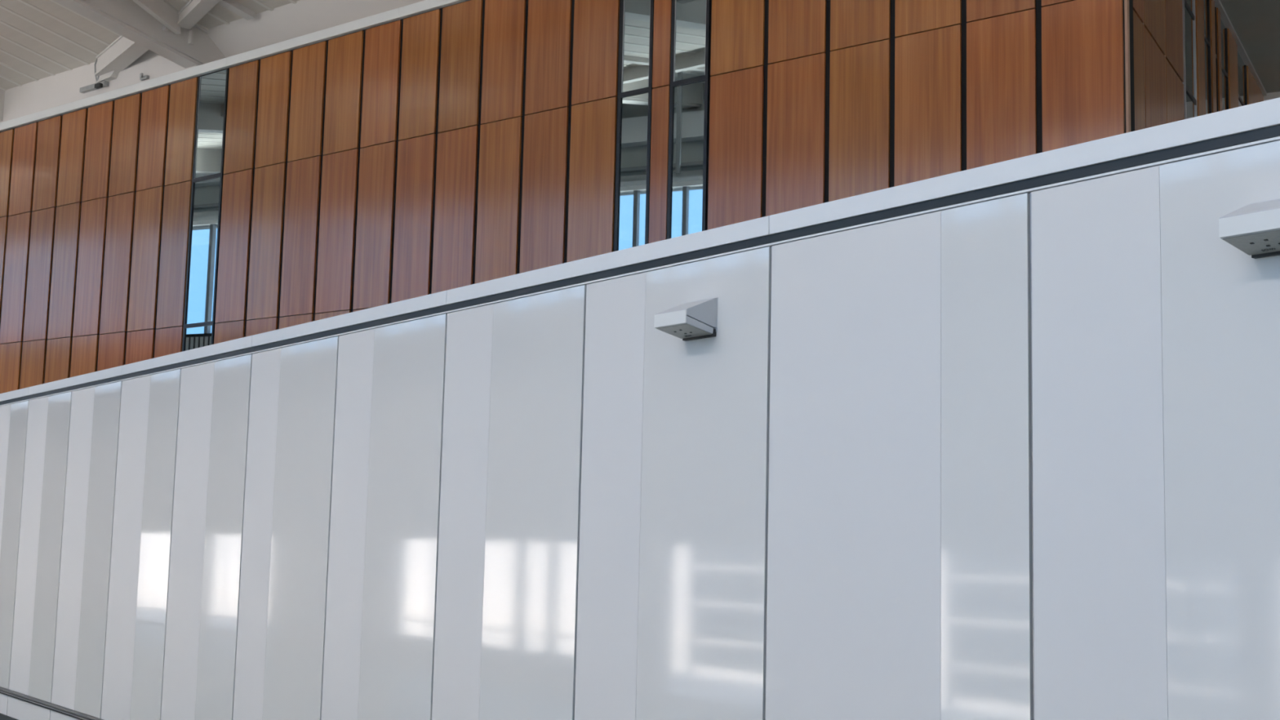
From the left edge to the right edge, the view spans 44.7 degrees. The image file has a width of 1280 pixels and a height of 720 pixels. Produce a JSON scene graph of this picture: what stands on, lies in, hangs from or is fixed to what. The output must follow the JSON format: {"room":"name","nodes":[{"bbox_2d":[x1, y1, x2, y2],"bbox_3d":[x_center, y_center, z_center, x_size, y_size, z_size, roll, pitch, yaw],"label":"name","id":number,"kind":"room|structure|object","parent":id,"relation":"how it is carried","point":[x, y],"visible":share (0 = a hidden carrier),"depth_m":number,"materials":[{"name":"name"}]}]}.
{"room":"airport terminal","nodes":[
{"label":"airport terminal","id":0,"kind":"room"},
{"bbox_2d":[0,49,196,122],"bbox_3d":[-10.071,-4.791,27.873,7.400,0.870,0.200,-4,-9,39],"label":"wall","id":1,"kind":"structure","parent":0,"point":[62,88],"depth_m":27.84,"materials":[{"name":"white paint"}]},
{"bbox_2d":[79,70,119,93],"bbox_3d":[-9.445,-4.838,27.137,1.100,0.260,0.160,-4,-9,39],"label":"wall bracket","id":2,"kind":"object","parent":1,"relation":"attached to","point":[104,80],"visible":1,"depth_m":27.01,"materials":[{"name":"grey plastic"}]},
{"bbox_2d":[93,58,98,83],"bbox_3d":[-9.439,-5.037,27.114,0.166,0.458,0.057,-4,-9,39],"label":"wire loop","id":3,"kind":"object","parent":2,"relation":"attached to","point":[97,77],"visible":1,"depth_m":27.12,"materials":[{"name":"grey metal"}]},
{"bbox_2d":[94,35,148,76],"bbox_3d":[-8.599,-5.251,26.195,0.300,0.451,2.474,6,-8,-37],"label":"brace","id":4,"kind":"object","parent":2,"relation":"attached to","point":[121,53],"visible":0.48,"depth_m":26.36,"materials":[{"name":"paint"}]},
{"bbox_2d":[139,72,149,80],"bbox_3d":[-8.375,-4.790,26.306,0.200,0.100,0.090,-4,-9,39],"label":"clip","id":5,"kind":"object","parent":1,"relation":"attached to","point":[142,77],"visible":1,"depth_m":26.28,"materials":[{"name":"grey metal"}]},
{"bbox_2d":[0,0,299,121],"bbox_3d":[-20.090,-8.703,19.743,105.000,5.774,26.946,-4,-9,39],"label":"ceiling","id":6,"kind":"structure","parent":0,"point":[39,39],"depth_m":26.52,"materials":[{"name":"paint"}]},
{"bbox_2d":[52,0,226,68],"bbox_3d":[-11.394,-7.024,20.585,0.461,3.418,15.180,-4,-9,39],"label":"steel beam","id":7,"kind":"structure","parent":6,"relation":"attached to","point":[193,46],"depth_m":24.76,"materials":[{"name":"white metal"}]},
{"bbox_2d":[132,0,181,34],"bbox_3d":[-7.894,-5.812,23.716,0.100,0.840,2.846,-1,-7,20],"label":"brace","id":8,"kind":"object","parent":7,"relation":"attached to","point":[162,11],"visible":1,"depth_m":24.60,"materials":[{"name":"paint"}]},
{"bbox_2d":[177,0,220,29],"bbox_3d":[-6.007,-5.777,23.104,0.240,0.465,4.817,6,-8,-33],"label":"brace","id":9,"kind":"object","parent":7,"relation":"attached to","point":[193,11],"visible":1,"depth_m":24.52,"materials":[{"name":"paint"}]},
{"bbox_2d":[217,0,254,20],"bbox_3d":[-10.376,-7.406,19.551,0.182,2.612,13.580,-4,-9,39],"label":"rib","id":10,"kind":"object","parent":6,"relation":"attached to","point":[236,7],"visible":1,"depth_m":24.40,"materials":[{"name":"paint"}]},
{"bbox_2d":[208,0,424,57],"bbox_3d":[11.146,-6.271,11.477,46.300,0.924,1.200,-4,-9,39],"label":"ceiling","id":11,"kind":"structure","parent":0,"point":[291,20],"depth_m":24.42,"materials":[{"name":"white paint"}]},
{"bbox_2d":[1213,0,1266,96],"bbox_3d":[7.959,-4.698,21.272,0.106,0.045,13.000,-2,-8,29],"label":"trim","id":12,"kind":"structure","parent":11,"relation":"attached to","point":[1224,18],"depth_m":22.41,"materials":[{"name":"grey"}]},
{"bbox_2d":[0,0,1134,393],"bbox_3d":[-3.989,-1.951,22.498,22.675,5.775,0.301,-4,-9,39],"label":"wall","id":13,"kind":"structure","parent":0,"point":[469,142],"depth_m":21.05,"materials":[{"name":"brown wood"}]},
{"bbox_2d":[0,57,230,132],"bbox_3d":[-9.672,-4.498,27.304,8.096,0.145,0.135,-4,-9,39],"label":"trim","id":14,"kind":"structure","parent":13,"relation":"attached to","point":[220,64],"depth_m":26.62,"materials":[{"name":"white metal"}]},
{"bbox_2d":[182,68,229,351],"bbox_3d":[-6.907,-1.950,24.695,0.790,5.352,0.031,-4,-9,39],"label":"window","id":15,"kind":"structure","parent":13,"relation":"in","point":[203,247],"depth_m":24.75,"materials":[{"name":"black"}]},
{"bbox_2d":[226,8,401,66],"bbox_3d":[-4.958,-4.835,23.518,4.006,0.145,0.135,-4,-9,39],"label":"trim","id":16,"kind":"structure","parent":13,"relation":"attached to","point":[391,15],"depth_m":23.36,"materials":[{"name":"white metal"}]},
{"bbox_2d":[398,0,468,18],"bbox_3d":[-2.755,-4.992,21.749,1.646,0.145,0.135,-4,-9,39],"label":"trim","id":17,"kind":"structure","parent":13,"relation":"attached to","point":[425,6],"depth_m":21.90,"materials":[{"name":"white metal"}]},
{"bbox_2d":[613,0,653,251],"bbox_3d":[-0.065,-3.033,19.283,0.532,4.152,0.030,-4,-9,39],"label":"window","id":18,"kind":"structure","parent":13,"relation":"in","point":[635,88],"depth_m":19.27,"materials":[{"name":"black"}]},
{"bbox_2d":[666,0,711,239],"bbox_3d":[0.590,-3.079,18.757,0.574,4.152,0.030,-4,-9,39],"label":"window","id":19,"kind":"structure","parent":13,"relation":"in","point":[690,55],"depth_m":18.73,"materials":[{"name":"black"}]},
{"bbox_2d":[446,192,1034,719],"bbox_3d":[-2.732,2.288,15.912,0.238,5.310,39.000,6,-8,-36],"label":"wall","id":20,"kind":"structure","parent":0,"point":[1028,193],"depth_m":9.24,"materials":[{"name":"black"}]},
{"bbox_2d":[0,693,8,715],"bbox_3d":[-11.021,5.742,26.398,0.030,0.315,2.299,6,-8,-36],"label":"wall panel","id":21,"kind":"object","parent":20,"relation":"attached to","point":[3,698],"visible":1,"depth_m":25.63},
{"bbox_2d":[0,713,17,719],"bbox_3d":[-1.994,4.743,14.337,0.068,0.100,42.000,6,-8,-36],"label":"baseboard","id":22,"kind":"structure","parent":20,"relation":"attached to","point":[2,717],"depth_m":25.45,"materials":[{"name":"grey"}]},
{"bbox_2d":[0,386,29,401],"bbox_3d":[-12.207,0.818,28.975,0.332,0.139,7.064,6,-8,-36],"label":"trim","id":23,"kind":"structure","parent":20,"relation":"attached to","point":[20,393],"depth_m":26.74,"materials":[{"name":"white metal"}]},
{"bbox_2d":[0,400,29,688],"bbox_3d":[-10.959,3.126,26.707,0.030,4.745,2.299,6,-8,-36],"label":"wall panel","id":24,"kind":"object","parent":20,"relation":"attached to","point":[13,417],"visible":1,"depth_m":26.25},
{"bbox_2d":[7,696,50,719],"bbox_3d":[-9.627,5.555,24.541,0.032,0.315,2.299,6,-8,-36],"label":"wall panel","id":25,"kind":"object","parent":20,"relation":"attached to","point":[19,709],"visible":1,"depth_m":24.64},
{"bbox_2d":[8,391,71,702],"bbox_3d":[-9.565,2.939,24.851,0.032,4.745,2.299,6,-8,-36],"label":"wall panel","id":26,"kind":"object","parent":20,"relation":"attached to","point":[42,520],"visible":1,"depth_m":24.78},
{"bbox_2d":[0,686,103,719],"bbox_3d":[-1.992,4.322,14.381,0.084,0.095,42.000,6,-8,-36],"label":"wall rail","id":27,"kind":"object","parent":20,"relation":"attached to","point":[78,715],"visible":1,"depth_m":23.68,"materials":[{"name":"grey metal"}]},
{"bbox_2d":[49,710,79,719],"bbox_3d":[-8.232,5.369,22.685,0.030,0.315,2.299,6,-8,-36],"label":"wall panel","id":28,"kind":"object","parent":20,"relation":"attached to","point":[54,715],"visible":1,"depth_m":23.26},
{"bbox_2d":[28,365,122,395],"bbox_3d":[-8.695,0.348,24.301,0.332,0.139,4.654,6,-8,-36],"label":"trim","id":29,"kind":"structure","parent":20,"relation":"attached to","point":[114,371],"depth_m":23.99,"materials":[{"name":"white metal"}]},
{"bbox_2d":[51,381,122,718],"bbox_3d":[-8.170,2.753,22.995,0.030,4.745,2.299,6,-8,-36],"label":"wall panel","id":30,"kind":"object","parent":20,"relation":"attached to","point":[95,415],"visible":1,"depth_m":22.92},
{"bbox_2d":[101,368,181,719],"bbox_3d":[-6.776,2.566,21.139,0.031,4.745,2.299,6,-8,-36],"label":"wall panel","id":31,"kind":"object","parent":20,"relation":"attached to","point":[134,668],"visible":1,"depth_m":21.07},
{"bbox_2d":[121,335,252,374],"bbox_3d":[-5.905,-0.025,20.587,0.332,0.139,4.654,6,-8,-36],"label":"trim","id":32,"kind":"structure","parent":20,"relation":"attached to","point":[242,343],"depth_m":20.23,"materials":[{"name":"white metal"}]},
{"bbox_2d":[160,354,252,719],"bbox_3d":[-5.381,2.379,19.282,0.030,4.745,2.299,6,-8,-36],"label":"wall panel","id":33,"kind":"object","parent":20,"relation":"attached to","point":[206,544],"visible":1,"depth_m":19.23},
{"bbox_2d":[232,336,338,719],"bbox_3d":[-3.986,2.193,17.426,0.030,4.745,2.299,6,-8,-36],"label":"wall panel","id":34,"kind":"object","parent":20,"relation":"attached to","point":[283,593],"visible":1,"depth_m":17.38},
{"bbox_2d":[251,290,447,346],"bbox_3d":[-3.115,-0.398,16.873,0.332,0.139,4.654,6,-8,-36],"label":"trim","id":35,"kind":"structure","parent":20,"relation":"attached to","point":[438,299],"depth_m":16.46,"materials":[{"name":"white metal"}]},
{"bbox_2d":[320,313,447,719],"bbox_3d":[-2.592,2.006,15.570,0.032,4.745,2.299,6,-8,-36],"label":"wall panel","id":36,"kind":"object","parent":20,"relation":"attached to","point":[381,597],"visible":1,"depth_m":15.53,"materials":[{"name":"white plastic"}]},
{"bbox_2d":[431,284,586,719],"bbox_3d":[-1.197,1.819,13.713,0.030,4.745,2.299,6,-8,-36],"label":"wall panel","id":37,"kind":"object","parent":20,"relation":"attached to","point":[507,602],"visible":1,"depth_m":13.67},
{"bbox_2d":[446,215,770,304],"bbox_3d":[-0.330,-0.771,13.166,0.332,0.139,4.638,6,-8,-36],"label":"trim","id":38,"kind":"structure","parent":20,"relation":"attached to","point":[759,227],"depth_m":12.68,"materials":[{"name":"white metal"}]},
{"bbox_2d":[0,124,1279,404],"bbox_3d":[-1.850,-0.494,14.972,0.061,0.058,42.000,6,-8,-36],"label":"trim","id":39,"kind":"structure","parent":20,"relation":"attached to","point":[1272,131],"depth_m":10.94,"materials":[{"name":"grey metal"}]},
{"bbox_2d":[0,136,1279,406],"bbox_3d":[-1.865,-0.454,14.957,0.067,0.014,42.000,6,-8,-36],"label":"trim","id":40,"kind":"structure","parent":20,"relation":"attached to","point":[1274,139],"depth_m":10.92,"materials":[{"name":"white metal"}]},
{"bbox_2d":[574,246,771,719],"bbox_3d":[0.197,1.633,11.857,0.030,4.745,2.299,6,-8,-36],"label":"wall panel","id":41,"kind":"object","parent":20,"relation":"attached to","point":[672,608],"visible":1,"depth_m":11.82,"materials":[{"name":"white plastic"}]},
{"bbox_2d":[653,297,717,341],"bbox_3d":[0.341,-0.318,11.682,0.295,0.294,0.394,6,-8,-36],"label":"emergency light","id":42,"kind":"object","parent":41,"relation":"attached to","point":[695,320],"visible":1,"depth_m":11.59,"materials":[{"name":"grey plastic"}]},
{"bbox_2d":[765,192,1032,719],"bbox_3d":[1.592,1.446,10.001,0.032,4.745,2.299,6,-8,-36],"label":"wall panel","id":43,"kind":"object","parent":20,"relation":"attached to","point":[900,587],"visible":1,"depth_m":9.96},
{"bbox_2d":[768,97,1279,234],"bbox_3d":[5.942,-1.611,4.818,0.333,0.139,16.300,6,-8,-36],"label":"trim","id":44,"kind":"structure","parent":20,"relation":"attached to","point":[1265,113],"depth_m":9.25,"materials":[{"name":"white metal"}]},
{"bbox_2d":[1031,140,1279,719],"bbox_3d":[2.987,1.260,8.144,0.030,4.745,2.299,6,-8,-36],"label":"wall panel","id":45,"kind":"object","parent":20,"relation":"attached to","point":[1156,338],"visible":1,"depth_m":8.47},
{"bbox_2d":[1218,198,1279,258],"bbox_3d":[3.189,-0.699,7.891,0.295,0.294,0.394,6,-8,-36],"label":"emergency light","id":46,"kind":"object","parent":45,"relation":"attached to","point":[1252,228],"visible":1,"depth_m":7.88,"materials":[{"name":"grey plastic"}]},
{"bbox_2d":[1118,0,1263,130],"bbox_3d":[7.831,-1.848,20.970,0.141,5.770,12.996,-2,-8,29],"label":"wall","id":47,"kind":"structure","parent":0,"point":[1157,24],"depth_m":17.70,"materials":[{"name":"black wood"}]},
{"bbox_2d":[1124,0,1130,133],"bbox_3d":[4.792,-2.737,15.305,0.028,5.460,0.054,-4,-9,39],"label":"trim","id":48,"kind":"structure","parent":47,"relation":"attached to","point":[1126,2],"depth_m":15.31,"materials":[{"name":"grey metal"}]},
{"bbox_2d":[1182,0,1197,119],"bbox_3d":[6.648,-2.917,18.818,0.040,4.130,0.880,-2,-8,29],"label":"window","id":49,"kind":"structure","parent":47,"relation":"in","point":[1189,82],"depth_m":18.96,"materials":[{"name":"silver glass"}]},
{"bbox_2d":[1203,0,1211,114],"bbox_3d":[7.256,-2.773,19.912,0.040,4.130,0.600,-2,-8,29],"label":"window","id":50,"kind":"structure","parent":47,"relation":"in","point":[1206,2],"depth_m":20.19,"materials":[{"name":"black"}]},
{"bbox_2d":[1214,7,1218,111],"bbox_3d":[7.609,-2.690,20.546,0.040,4.130,0.260,-2,-8,29],"label":"window","id":51,"kind":"structure","parent":47,"relation":"in","point":[1215,7],"depth_m":20.79,"materials":[{"name":"black glass"}]},
{"bbox_2d":[1220,18,1228,110],"bbox_3d":[7.951,-2.608,21.162,0.040,4.130,0.720,-2,-8,29],"label":"window","id":52,"kind":"structure","parent":47,"relation":"in","point":[1224,30],"depth_m":21.47,"materials":[{"name":"black"}]},
{"bbox_2d":[1237,51,1247,106],"bbox_3d":[8.765,-2.416,22.625,0.040,4.130,1.050,-2,-8,29],"label":"window","id":53,"kind":"structure","parent":47,"relation":"in","point":[1242,68],"depth_m":22.94,"materials":[{"name":"black"}]},
{"bbox_2d":[1219,0,1279,93],"bbox_3d":[14.414,-5.217,16.730,18.429,0.228,13.788,-4,-9,39],"label":"ceiling","id":54,"kind":"structure","parent":0,"point":[1256,23],"depth_m":21.97,"materials":[{"name":"grey paint"}]},
{"bbox_2d":[1263,91,1279,101],"bbox_3d":[15.816,-1.829,21.364,14.500,5.600,0.201,-2,-8,29],"label":"wall","id":55,"kind":"structure","parent":0,"point":[1270,95],"depth_m":24.77,"materials":[{"name":"white paint"}]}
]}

